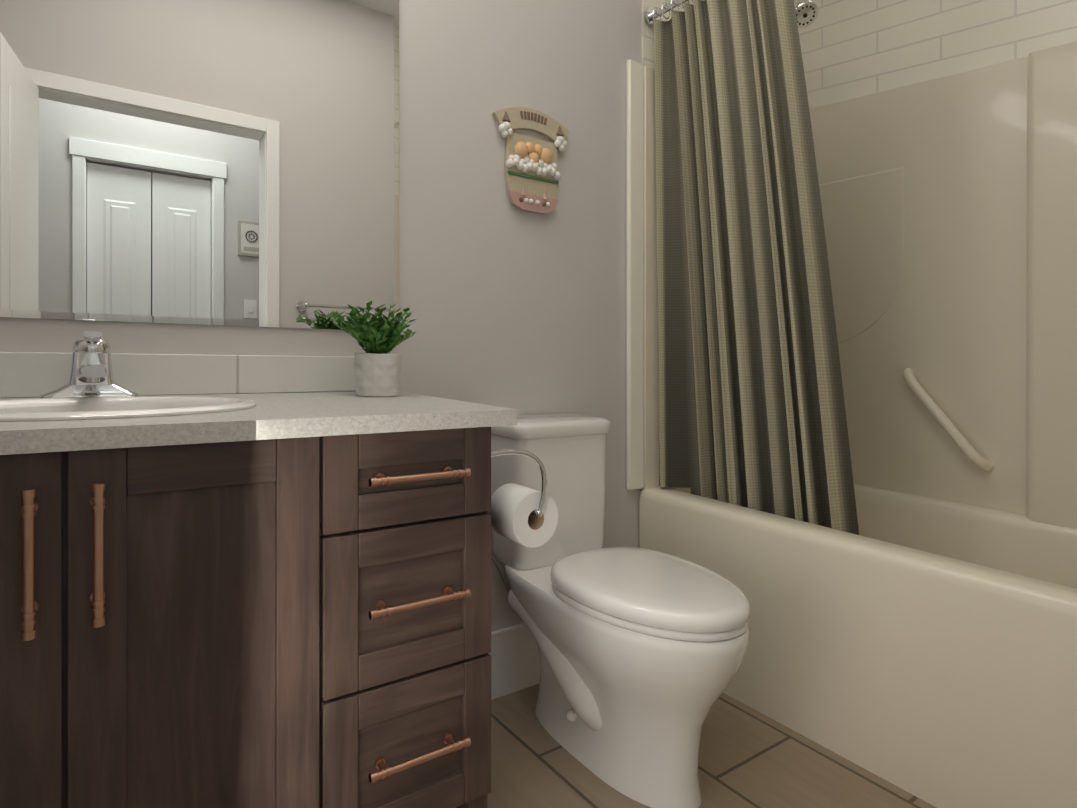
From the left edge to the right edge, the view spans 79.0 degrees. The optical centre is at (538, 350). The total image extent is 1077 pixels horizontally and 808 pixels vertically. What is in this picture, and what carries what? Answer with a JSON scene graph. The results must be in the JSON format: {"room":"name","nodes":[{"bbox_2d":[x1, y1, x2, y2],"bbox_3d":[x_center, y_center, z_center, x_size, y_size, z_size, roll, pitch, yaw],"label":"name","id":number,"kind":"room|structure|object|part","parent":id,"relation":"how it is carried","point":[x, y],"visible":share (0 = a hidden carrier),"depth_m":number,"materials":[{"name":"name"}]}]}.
{"room":"bathroom","nodes":[
{"label":"bathroom","id":0,"kind":"room"},
{"bbox_2d":[0,0,642,631],"bbox_3d":[-0.298,-0.372,1.841,3.285,3.289,0.120,0,0,-36],"label":"wall","id":1,"kind":"structure","parent":0,"point":[508,302],"depth_m":1.90,"materials":[{"name":"grey paint"}]},
{"bbox_2d":[0,0,398,329],"bbox_3d":[-0.701,-0.616,1.473,0.822,1.132,0.006,0,0,-36],"label":"mirror","id":2,"kind":"object","parent":1,"relation":"attached to","point":[221,162],"visible":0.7,"depth_m":1.44,"materials":[{"name":"clear glass"}]},
{"bbox_2d":[0,411,557,807],"bbox_3d":[-0.699,0.564,1.114,1.540,0.866,0.585,0,0,-36],"label":"bathroom vanity","id":3,"kind":"object","parent":1,"relation":"attached to","point":[244,581],"depth_m":1.00,"materials":[{"name":"brown wood"}]},
{"bbox_3d":[-0.640,0.264,0.820,0.017,0.185,0.039,0,0,-36],"label":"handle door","id":4,"kind":"part","parent":3,"relation":"part of","materials":[{"name":"orange metal"}]},
{"bbox_3d":[-0.581,0.266,0.862,0.017,0.185,0.039,0,0,-36],"label":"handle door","id":5,"kind":"part","parent":3,"relation":"part of","materials":[{"name":"orange metal"}]},
{"bbox_3d":[-0.494,0.481,0.965,0.201,0.569,0.008,0,0,-36],"label":"door panel","id":6,"kind":"part","parent":3,"relation":"part of","materials":[{"name":"brown wood"}]},
{"bbox_2d":[0,383,516,446],"bbox_3d":[-0.769,0.110,1.072,1.378,0.061,0.575,0,0,-36],"label":"countertop","id":7,"kind":"structure","parent":3,"relation":"on","point":[303,404],"depth_m":1.06,"materials":[{"name":"grey stone"}]},
{"bbox_2d":[36,331,143,390],"bbox_3d":[-0.818,0.030,1.198,0.160,0.130,0.146,0,0,-36],"label":"faucet","id":8,"kind":"object","parent":7,"relation":"on","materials":[{"name":"silver metal"}]},
{"bbox_2d":[330,301,415,396],"bbox_3d":[-0.378,-0.005,1.519,0.199,0.217,0.181,0,0,-36],"label":"plant","id":9,"kind":"object","parent":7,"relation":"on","point":[377,366],"visible":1,"depth_m":1.48,"materials":[{"name":"green plant"}]},
{"bbox_3d":[-0.373,0.054,1.516,0.109,0.099,0.110,0,0,-36],"label":"pot","id":10,"kind":"part","parent":9,"relation":"part of","materials":[{"name":"white ceramic"}]},
{"bbox_3d":[-0.226,0.704,1.157,0.205,0.151,0.008,0,0,-36],"label":"drawer panel","id":11,"kind":"part","parent":3,"relation":"part of","materials":[{"name":"brown wood"}]},
{"bbox_3d":[-0.226,0.437,1.157,0.205,0.154,0.008,0,0,-36],"label":"drawer panel","id":12,"kind":"part","parent":3,"relation":"part of","materials":[{"name":"brown wood"}]},
{"bbox_3d":[-0.226,0.220,1.157,0.205,0.052,0.008,0,0,-36],"label":"drawer panel","id":13,"kind":"part","parent":3,"relation":"part of","materials":[{"name":"brown wood"}]},
{"bbox_3d":[-0.207,0.700,1.130,0.185,0.020,0.039,0,0,-36],"label":"handle drawer","id":14,"kind":"part","parent":3,"relation":"part of","materials":[{"name":"orange metal"}]},
{"bbox_3d":[-0.207,0.433,1.130,0.185,0.020,0.039,0,0,-36],"label":"handle drawer","id":15,"kind":"part","parent":3,"relation":"part of","materials":[{"name":"orange metal"}]},
{"bbox_3d":[-0.207,0.216,1.130,0.185,0.020,0.039,0,0,-36],"label":"handle drawer","id":16,"kind":"part","parent":3,"relation":"part of","materials":[{"name":"orange metal"}]},
{"bbox_2d":[488,623,539,699],"bbox_3d":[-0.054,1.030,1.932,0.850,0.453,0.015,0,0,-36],"label":"baseboard","id":17,"kind":"structure","parent":1,"relation":"attached to","point":[515,660],"depth_m":1.90,"materials":[{"name":"white paint"}]},
{"bbox_2d":[492,107,568,213],"bbox_3d":[-0.014,-0.569,1.950,0.272,0.307,0.030,0,0,-36],"label":"plaque","id":18,"kind":"object","parent":1,"relation":"attached to","point":[533,174],"visible":1,"depth_m":1.94,"materials":[{"name":"brown"}]},
{"bbox_2d":[642,0,703,68],"bbox_3d":[1.105,-1.285,1.832,0.754,0.973,1.529,0,0,-36],"label":"tile","id":19,"kind":"structure","parent":1,"relation":"attached to","point":[648,44],"depth_m":2.24,"materials":[{"name":"white tile"}]},
{"bbox_2d":[795,0,818,28],"bbox_3d":[0.825,-1.150,2.337,0.092,0.112,0.361,0,0,-36],"label":"shower head","id":20,"kind":"object","parent":1,"relation":"attached to","point":[807,11],"visible":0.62,"depth_m":2.21},
{"bbox_2d":[626,41,1076,807],"bbox_3d":[1.073,0.034,1.809,0.831,2.014,1.524,0,0,-36],"label":"bathtub","id":21,"kind":"object","parent":1,"relation":"attached to","point":[916,637],"visible":0.81,"depth_m":1.96,"materials":[{"name":"beige plastic"}]},
{"bbox_2d":[488,684,935,807],"bbox_3d":[0.651,1.055,0.306,5.000,0.217,3.720,0,0,-36],"label":"floor","id":22,"kind":"structure","parent":0,"point":[749,757],"depth_m":1.57,"materials":[{"name":"tile"}]},
{"bbox_2d":[491,414,749,807],"bbox_3d":[0.151,0.599,1.614,0.474,0.819,0.745,0,0,-36],"label":"toilet","id":23,"kind":"object","parent":22,"relation":"on","point":[642,651],"visible":0.88,"depth_m":1.50,"materials":[{"name":"white ceramic"}]},
{"bbox_3d":[0.030,0.410,1.870,0.326,0.356,0.174,0,0,-36],"label":"tank","id":24,"kind":"part","parent":23,"relation":"part of","materials":[{"name":"white ceramic"}]},
{"bbox_3d":[0.031,0.214,1.869,0.340,0.050,0.191,0,0,-36],"label":"tank lid","id":25,"kind":"part","parent":23,"relation":"part of","materials":[{"name":"white ceramic"}]},
{"bbox_3d":[0.264,0.580,1.543,0.368,0.026,0.490,0,0,-36],"label":"seat","id":26,"kind":"part","parent":23,"relation":"part of","materials":[{"name":"white plastic"}]},
{"bbox_3d":[0.264,0.550,1.542,0.374,0.049,0.498,0,0,-36],"label":"lid","id":27,"kind":"part","parent":23,"relation":"part of","materials":[{"name":"white plastic"}]},
{"bbox_3d":[1.531,-0.331,2.005,0.120,3.256,1.745,0,0,-36],"label":"wall","id":28,"kind":"structure","parent":0,"visible":0},
{"bbox_2d":[794,0,1076,107],"bbox_3d":[1.416,-1.278,2.055,0.010,0.960,1.529,0,0,-36],"label":"tile","id":29,"kind":"structure","parent":28,"relation":"attached to","point":[850,49],"depth_m":2.23,"materials":[{"name":"white tile"}]},
{"bbox_3d":[1.554,-0.331,1.154,0.835,3.246,0.095,0,0,-36],"label":"wall","id":30,"kind":"structure","parent":0,"visible":0},
{"bbox_2d":[645,0,858,534],"bbox_3d":[0.885,-0.326,1.663,0.210,1.692,1.504,0,0,-36],"label":"shower curtain","id":31,"kind":"object","parent":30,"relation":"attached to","point":[752,412],"visible":0.98,"depth_m":2.03,"materials":[{"name":"green fabric"}]},
{"bbox_3d":[0.824,-1.132,1.619,0.060,0.080,1.504,0,0,-36],"label":"rod","id":32,"kind":"part","parent":31,"relation":"part of","materials":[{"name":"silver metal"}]}
]}

